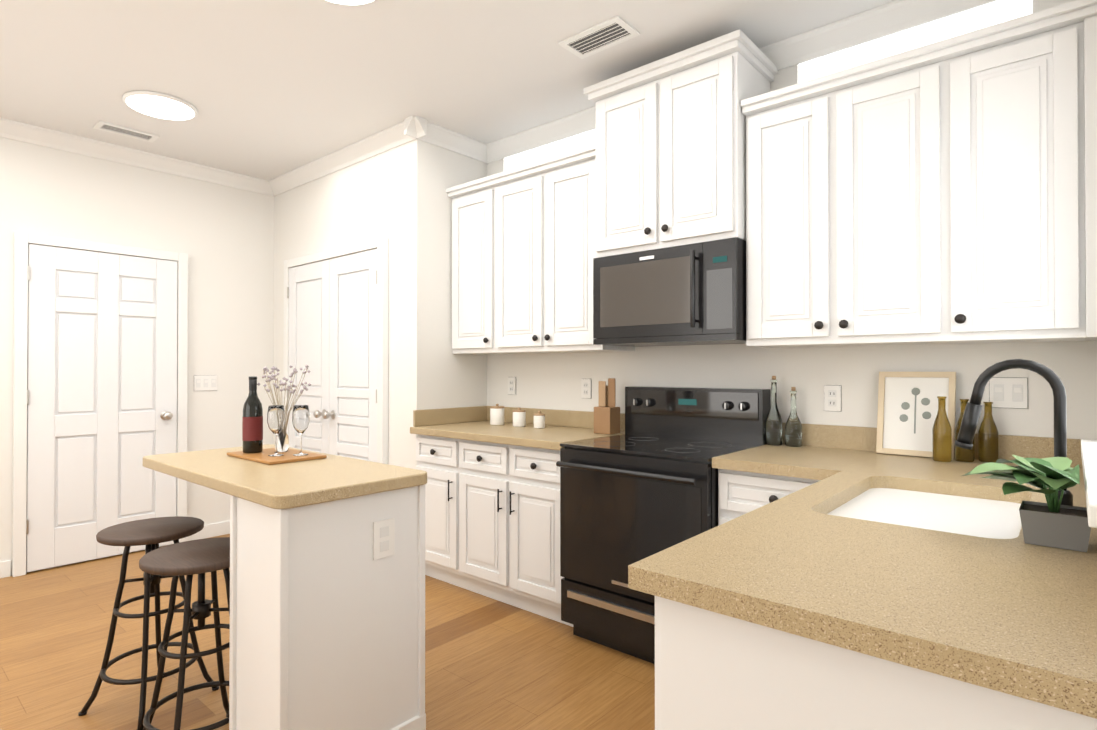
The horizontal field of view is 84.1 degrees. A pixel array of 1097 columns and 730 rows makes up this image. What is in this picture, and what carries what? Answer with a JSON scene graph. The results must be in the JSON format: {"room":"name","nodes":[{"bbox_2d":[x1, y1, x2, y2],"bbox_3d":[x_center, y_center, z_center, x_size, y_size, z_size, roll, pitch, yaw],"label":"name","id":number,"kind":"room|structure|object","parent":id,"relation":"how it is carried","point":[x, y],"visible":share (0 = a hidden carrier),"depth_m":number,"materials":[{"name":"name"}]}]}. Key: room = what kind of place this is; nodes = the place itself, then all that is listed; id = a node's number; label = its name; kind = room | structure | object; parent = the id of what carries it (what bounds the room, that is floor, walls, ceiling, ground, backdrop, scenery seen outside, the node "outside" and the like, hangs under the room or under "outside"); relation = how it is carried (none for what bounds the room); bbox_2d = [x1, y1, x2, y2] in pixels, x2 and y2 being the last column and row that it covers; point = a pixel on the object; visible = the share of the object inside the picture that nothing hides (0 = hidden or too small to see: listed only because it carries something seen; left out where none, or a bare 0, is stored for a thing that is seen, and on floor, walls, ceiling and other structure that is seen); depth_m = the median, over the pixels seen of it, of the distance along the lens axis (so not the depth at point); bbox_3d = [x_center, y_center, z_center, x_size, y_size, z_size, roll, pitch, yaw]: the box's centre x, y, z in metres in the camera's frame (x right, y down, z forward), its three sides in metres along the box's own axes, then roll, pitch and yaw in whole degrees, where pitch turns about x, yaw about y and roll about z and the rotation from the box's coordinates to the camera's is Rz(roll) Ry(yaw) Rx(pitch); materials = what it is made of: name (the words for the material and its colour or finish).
{"room":"kitchen","nodes":[
{"label":"kitchen","id":0,"kind":"room"},
{"bbox_2d":[0,137,273,575],"bbox_3d":[-3.597,-0.096,3.482,0.100,2.780,5.400,0,-1,41],"label":"wall","id":1,"kind":"structure","parent":0,"point":[222,236],"depth_m":4.50,"materials":[{"name":"white paint"}]},
{"bbox_2d":[0,560,10,577],"bbox_3d":[-4.266,1.238,2.610,0.014,0.100,2.960,0,-1,41],"label":"baseboard","id":2,"kind":"structure","parent":1,"relation":"attached to","point":[5,566],"depth_m":3.71,"materials":[{"name":"white wood"}]},
{"bbox_2d":[12,231,187,576],"bbox_3d":[-2.942,0.240,4.072,0.114,2.115,0.960,0,-1,41],"label":"entry door","id":3,"kind":"structure","parent":1,"relation":"in","point":[100,339],"depth_m":4.02,"materials":[{"name":"white wood"}]},
{"bbox_2d":[0,118,267,194],"bbox_3d":[-3.692,-1.440,3.244,0.080,0.095,4.520,0,-1,41],"label":"crown molding","id":4,"kind":"structure","parent":1,"relation":"attached to","point":[9,129],"depth_m":4.15,"materials":[{"name":"white wood"}]},
{"bbox_2d":[194,375,216,390],"bbox_3d":[-2.577,0.136,4.575,0.012,0.117,0.163,0,-1,41],"label":"light switch","id":5,"kind":"object","parent":1,"relation":"attached to","point":[205,382],"visible":1,"depth_m":4.57,"materials":[{"name":"white plastic"}]},
{"bbox_2d":[187,520,229,540],"bbox_3d":[-2.454,1.253,4.712,0.014,0.100,0.650,0,-1,41],"label":"baseboard","id":6,"kind":"structure","parent":1,"relation":"attached to","point":[214,529],"depth_m":4.60,"materials":[{"name":"white wood"}]},
{"bbox_2d":[0,534,654,729],"bbox_3d":[-1.658,1.332,1.801,5.220,0.100,5.400,0,-1,41],"label":"floor","id":7,"kind":"structure","parent":0,"point":[492,664],"depth_m":2.62,"materials":[{"name":"brown wood"}]},
{"bbox_2d":[78,516,218,729],"bbox_3d":[-1.518,0.954,2.328,0.346,0.666,0.346,0,0,21],"label":"stool","id":8,"kind":"object","parent":7,"relation":"on","point":[151,534],"visible":0.81,"depth_m":2.27,"materials":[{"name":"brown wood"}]},
{"bbox_2d":[139,537,229,729],"bbox_3d":[-1.152,0.951,2.018,0.346,0.666,0.346,0,-1,41],"label":"stool","id":9,"kind":"object","parent":7,"relation":"on","point":[199,557],"visible":0.79,"depth_m":2.00,"materials":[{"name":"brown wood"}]},
{"bbox_2d":[143,444,426,729],"bbox_3d":[-1.020,0.825,2.257,1.195,0.920,0.533,0,-1,41],"label":"kitchen island","id":10,"kind":"object","parent":7,"relation":"on","point":[327,593],"visible":0.96,"depth_m":1.87,"materials":[{"name":"white wood"}]},
{"bbox_2d":[227,448,326,464],"bbox_3d":[-1.085,0.359,2.421,0.381,0.012,0.225,0,-1,41],"label":"tray","id":11,"kind":"object","parent":10,"relation":"on","point":[288,456],"visible":0.79,"depth_m":2.35,"materials":[{"name":"brown wood"}]},
{"bbox_2d":[242,376,262,452],"bbox_3d":[-1.196,0.200,2.460,0.075,0.306,0.075,0,-1,41],"label":"wine bottle","id":12,"kind":"object","parent":11,"relation":"on","point":[252,428],"visible":1,"depth_m":2.43,"materials":[{"name":"black glass"}]},
{"bbox_2d":[267,405,284,455],"bbox_3d":[-1.062,0.255,2.370,0.066,0.194,0.066,0,-1,41],"label":"wine glass","id":13,"kind":"object","parent":11,"relation":"on","point":[275,417],"visible":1,"depth_m":2.35,"materials":[{"name":"clear glass"}]},
{"bbox_2d":[257,364,310,451],"bbox_3d":[-1.077,0.175,2.492,0.345,0.356,0.173,0,-1,41],"label":"vase","id":14,"kind":"object","parent":11,"relation":"on","point":[282,441],"visible":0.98,"depth_m":2.47,"materials":[{"name":"clear glass"}]},
{"bbox_2d":[292,405,309,455],"bbox_3d":[-0.971,0.255,2.384,0.066,0.194,0.066,0,-1,41],"label":"wine glass","id":15,"kind":"object","parent":11,"relation":"on","point":[300,417],"visible":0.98,"depth_m":2.36,"materials":[{"name":"clear glass"}]},
{"bbox_2d":[373,518,394,559],"bbox_3d":[-0.528,0.558,1.954,0.007,0.120,0.078,0,-1,41],"label":"outlet","id":16,"kind":"object","parent":10,"relation":"attached to","point":[383,528],"depth_m":1.95,"materials":[{"name":"white plastic"}]},
{"bbox_2d":[410,406,624,626],"bbox_3d":[-0.179,0.784,3.536,1.195,1.020,0.644,0,-1,41],"label":"base cabinet","id":17,"kind":"object","parent":7,"relation":"on","point":[492,511],"visible":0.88,"depth_m":3.31,"materials":[{"name":"white wood"}]},
{"bbox_2d":[410,406,624,449],"bbox_3d":[-0.179,0.344,3.539,1.195,0.140,0.644,0,-1,41],"label":"countertop","id":18,"kind":"structure","parent":17,"relation":"on","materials":[{"name":"beige stone"}]},
{"bbox_2d":[490,404,503,424],"bbox_3d":[-0.322,0.309,3.825,0.090,0.132,0.090,0,-1,41],"label":"canister","id":19,"kind":"object","parent":18,"relation":"on","point":[497,414],"visible":1,"depth_m":3.79,"materials":[{"name":"white ceramic"}]},
{"bbox_2d":[513,407,525,426],"bbox_3d":[-0.179,0.316,3.715,0.080,0.117,0.080,0,-1,41],"label":"canister","id":20,"kind":"object","parent":18,"relation":"on","point":[519,416],"visible":1,"depth_m":3.68,"materials":[{"name":"white ceramic"}]},
{"bbox_2d":[534,411,544,427],"bbox_3d":[-0.055,0.323,3.614,0.068,0.102,0.068,0,-1,41],"label":"canister","id":21,"kind":"object","parent":18,"relation":"on","point":[539,419],"visible":1,"depth_m":3.59,"materials":[{"name":"white ceramic"}]},
{"bbox_2d":[594,378,619,434],"bbox_3d":[0.319,0.222,3.313,0.110,0.299,0.100,0,-1,41],"label":"block","id":22,"kind":"object","parent":18,"relation":"on","point":[606,416],"visible":1,"depth_m":3.29,"materials":[{"name":"brown wood"}]},
{"bbox_2d":[556,386,770,663],"bbox_3d":[0.533,0.702,2.860,0.758,1.175,0.716,0,-1,41],"label":"range","id":23,"kind":"object","parent":7,"relation":"on","point":[645,485],"visible":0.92,"depth_m":2.73,"materials":[{"name":"black metal"}]},
{"bbox_2d":[712,467,815,522],"bbox_3d":[1.069,0.847,2.482,0.534,0.880,0.609,0,-1,41],"label":"base cabinet","id":24,"kind":"object","parent":7,"relation":"on","point":[738,491],"depth_m":2.35,"materials":[{"name":"white wood"}]},
{"bbox_2d":[712,443,1084,494],"bbox_3d":[1.291,0.385,2.270,1.152,0.040,0.644,0,-1,41],"label":"countertop","id":25,"kind":"structure","parent":24,"relation":"on","point":[802,462],"depth_m":2.28,"materials":[{"name":"beige stone"}]},
{"bbox_2d":[766,376,781,444],"bbox_3d":[1.043,0.209,2.813,0.072,0.318,0.072,0,-1,41],"label":"bottle","id":26,"kind":"object","parent":25,"relation":"on","point":[773,428],"visible":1,"depth_m":2.79,"materials":[{"name":"clear glass"}]},
{"bbox_2d":[785,387,801,446],"bbox_3d":[1.114,0.234,2.765,0.072,0.268,0.072,0,-1,41],"label":"bottle","id":27,"kind":"object","parent":25,"relation":"on","point":[793,431],"visible":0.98,"depth_m":2.74,"materials":[{"name":"clear glass"}]},
{"bbox_2d":[876,372,955,458],"bbox_3d":[1.481,0.196,2.456,0.270,0.340,0.018,0,-10,41],"label":"picture frame","id":28,"kind":"object","parent":25,"relation":"on","point":[907,409],"visible":1,"depth_m":2.46,"materials":[{"name":"white paper"}]},
{"bbox_2d":[932,396,951,461],"bbox_3d":[1.495,0.242,2.311,0.062,0.245,0.062,0,-1,41],"label":"bottle","id":29,"kind":"object","parent":25,"relation":"on","point":[942,440],"visible":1,"depth_m":2.29,"materials":[{"name":"brown glass"}]},
{"bbox_2d":[955,399,974,461],"bbox_3d":[1.580,0.247,2.310,0.062,0.235,0.062,0,-1,41],"label":"bottle","id":30,"kind":"object","parent":25,"relation":"on","point":[964,455],"visible":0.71,"depth_m":2.30,"materials":[{"name":"brown glass"}]},
{"bbox_2d":[978,402,998,462],"bbox_3d":[1.659,0.252,2.295,0.062,0.225,0.062,0,-1,41],"label":"bottle","id":31,"kind":"object","parent":25,"relation":"on","point":[988,446],"visible":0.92,"depth_m":2.28,"materials":[{"name":"brown glass"}]},
{"bbox_2d":[655,599,1096,729],"bbox_3d":[0.570,0.836,1.043,0.647,0.880,0.443,0,-1,41],"label":"base cabinet","id":32,"kind":"object","parent":7,"relation":"on","point":[713,672],"depth_m":0.92,"materials":[{"name":"white"}]},
{"bbox_2d":[628,471,1096,722],"bbox_3d":[0.830,0.379,1.366,0.671,0.040,1.328,0,-1,41],"label":"countertop","id":33,"kind":"structure","parent":32,"relation":"on","point":[1014,618],"depth_m":0.98,"materials":[{"name":"beige stone"}]},
{"bbox_2d":[824,483,1027,538],"bbox_3d":[1.012,0.496,1.623,0.459,0.216,0.734,0,-1,41],"label":"sink","id":34,"kind":"object","parent":33,"relation":"in","point":[970,512],"depth_m":1.70,"materials":[{"name":"white ceramic"}]},
{"bbox_2d":[954,359,1079,506],"bbox_3d":[1.133,0.172,1.483,0.233,0.373,0.109,0,-1,41],"label":"faucet","id":35,"kind":"object","parent":33,"relation":"on","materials":[{"name":"black metal"}]},
{"bbox_2d":[962,455,1090,551],"bbox_3d":[0.975,0.271,1.252,0.215,0.171,0.328,0,-1,41],"label":"potted plant","id":36,"kind":"object","parent":33,"relation":"on","point":[1053,522],"visible":1,"depth_m":1.20,"materials":[{"name":"green plant"}]},
{"bbox_2d":[273,139,486,468],"bbox_3d":[-1.302,-0.088,4.613,1.900,2.780,0.690,0,-1,41],"label":"wall","id":37,"kind":"structure","parent":0,"point":[399,198],"depth_m":3.90,"materials":[{"name":"white paint"}]},
{"bbox_2d":[283,237,387,463],"bbox_3d":[-1.577,0.240,4.314,1.340,2.120,0.114,0,-1,41],"label":"pantry door","id":38,"kind":"structure","parent":37,"relation":"in","point":[336,320],"depth_m":4.24,"materials":[{"name":"white wood"}]},
{"bbox_2d":[264,115,431,195],"bbox_3d":[-1.489,-1.433,4.265,1.905,0.095,0.095,0,-1,41],"label":"crown molding","id":39,"kind":"structure","parent":37,"relation":"attached to","point":[412,128],"depth_m":4.12,"materials":[{"name":"white wood"}]},
{"bbox_2d":[424,123,487,161],"bbox_3d":[-0.614,-1.436,3.904,0.080,0.095,0.480,0,-1,41],"label":"crown molding","id":40,"kind":"structure","parent":37,"relation":"attached to","point":[442,137],"depth_m":3.94,"materials":[{"name":"white wood"}]},
{"bbox_2d":[0,0,895,180],"bbox_3d":[-1.658,-1.548,1.821,5.220,0.100,5.400,0,-1,41],"label":"ceiling","id":41,"kind":"structure","parent":0,"point":[270,89],"depth_m":2.98,"materials":[{"name":"white paint"}]},
{"bbox_2d":[93,121,159,142],"bbox_3d":[-2.674,-1.478,3.858,0.150,0.009,0.320,0,-1,41],"label":"ceiling vent","id":42,"kind":"object","parent":41,"relation":"in","point":[123,131],"visible":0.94,"depth_m":3.85,"materials":[{"name":"white metal"}]},
{"bbox_2d":[122,91,197,119],"bbox_3d":[-2.213,-1.476,3.474,0.364,0.018,0.364,0,-1,41],"label":"recessed light","id":43,"kind":"object","parent":41,"relation":"in","point":[159,105],"visible":1,"depth_m":3.44,"materials":[{"name":"white plastic"}]},
{"bbox_2d":[325,0,376,4],"bbox_3d":[-0.802,-1.484,2.324,0.364,0.018,0.364,0,-1,41],"label":"recessed light","id":44,"kind":"object","parent":41,"relation":"in","point":[352,2],"visible":1,"depth_m":2.47,"materials":[{"name":"white plastic"}]},
{"bbox_2d":[558,15,639,58],"bbox_3d":[0.229,-1.486,2.768,0.330,0.009,0.180,0,-1,41],"label":"ceiling vent","id":45,"kind":"object","parent":41,"relation":"in","point":[606,34],"visible":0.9,"depth_m":2.76,"materials":[{"name":"white metal"}]},
{"bbox_2d":[487,0,1096,439],"bbox_3d":[0.830,-0.098,3.165,3.220,2.780,0.100,0,-1,41],"label":"wall","id":46,"kind":"structure","parent":0,"point":[553,380],"depth_m":2.77,"materials":[{"name":"white paint"}]},
{"bbox_2d":[508,377,515,394],"bbox_3d":[-0.243,0.138,4.014,0.073,0.117,0.008,0,-1,41],"label":"electrical outlet","id":47,"kind":"object","parent":46,"relation":"attached to","point":[511,385],"visible":1,"depth_m":4.01,"materials":[{"name":"white plastic"}]},
{"bbox_2d":[446,144,634,354],"bbox_3d":[-0.088,-0.605,3.652,1.195,1.060,0.364,0,-1,41],"label":"upper cabinet","id":48,"kind":"object","parent":46,"relation":"attached to","point":[523,246],"visible":0.92,"depth_m":3.49,"materials":[{"name":"white wood"}]},
{"bbox_2d":[504,129,595,170],"bbox_3d":[0.082,-1.265,3.745,1.000,0.242,0.002,0,-1,41],"label":"uplight","id":49,"kind":"object","parent":46,"relation":"attached to","point":[576,142],"visible":0.21,"depth_m":3.80,"materials":[{"name":"white"}]},
{"bbox_2d":[581,379,590,398],"bbox_3d":[0.223,0.140,3.612,0.073,0.117,0.008,0,-1,41],"label":"electrical outlet","id":50,"kind":"object","parent":46,"relation":"attached to","point":[585,388],"visible":1,"depth_m":3.61,"materials":[{"name":"grey plastic"}]},
{"bbox_2d":[584,29,777,257],"bbox_3d":[0.633,-0.979,2.987,0.828,0.862,0.434,0,-1,41],"label":"upper cabinet","id":51,"kind":"object","parent":46,"relation":"attached to","point":[670,150],"visible":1,"depth_m":2.79,"materials":[{"name":"white wood"}]},
{"bbox_2d":[593,237,745,346],"bbox_3d":[0.627,-0.325,2.976,0.756,0.440,0.448,0,-1,41],"label":"microwave","id":52,"kind":"object","parent":51,"relation":"attached to","point":[692,294],"visible":1,"depth_m":2.80,"materials":[{"name":"black metal"}]},
{"bbox_2d":[484,0,997,163],"bbox_3d":[0.695,-1.441,3.171,3.020,0.095,0.080,0,-1,41],"label":"crown molding","id":53,"kind":"structure","parent":46,"relation":"attached to","point":[891,18],"depth_m":2.71,"materials":[{"name":"white wood"}]},
{"bbox_2d":[824,385,840,411],"bbox_3d":[1.266,0.148,2.712,0.073,0.117,0.008,0,-1,41],"label":"electrical outlet","id":54,"kind":"object","parent":46,"relation":"attached to","point":[832,397],"visible":1,"depth_m":2.71,"materials":[{"name":"grey plastic"}]},
{"bbox_2d":[798,0,1031,82],"bbox_3d":[1.479,-1.274,2.541,0.850,0.242,0.002,0,-1,41],"label":"uplight","id":55,"kind":"object","parent":46,"relation":"attached to","point":[984,16],"visible":0.25,"depth_m":2.50,"materials":[{"name":"white"}]},
{"bbox_2d":[741,0,1096,347],"bbox_3d":[1.383,-0.614,2.384,1.151,1.060,0.364,0,-1,41],"label":"upper cabinet","id":56,"kind":"object","parent":46,"relation":"attached to","point":[942,191],"visible":1,"depth_m":2.19,"materials":[{"name":"white wood"}]},
{"bbox_2d":[782,423,1087,466],"bbox_3d":[1.496,0.317,2.507,1.152,0.100,0.019,0,-1,41],"label":"backsplash","id":57,"kind":"structure","parent":46,"relation":"attached to","point":[813,435],"depth_m":2.66,"materials":[{"name":"beige stone"}]},
{"bbox_2d":[989,377,1027,408],"bbox_3d":[1.740,0.105,2.302,0.118,0.117,0.012,0,-1,41],"label":"double light switch","id":58,"kind":"object","parent":46,"relation":"attached to","point":[1008,392],"visible":0.88,"depth_m":2.30,"materials":[{"name":"grey plastic"}]},
{"bbox_2d":[1081,439,1096,527],"bbox_3d":[1.272,-0.339,1.333,0.155,1.185,1.160,0,-1,41],"label":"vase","id":59,"kind":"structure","parent":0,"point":[1089,454],"depth_m":1.20,"materials":[{"name":"white ceramic"}]}
]}

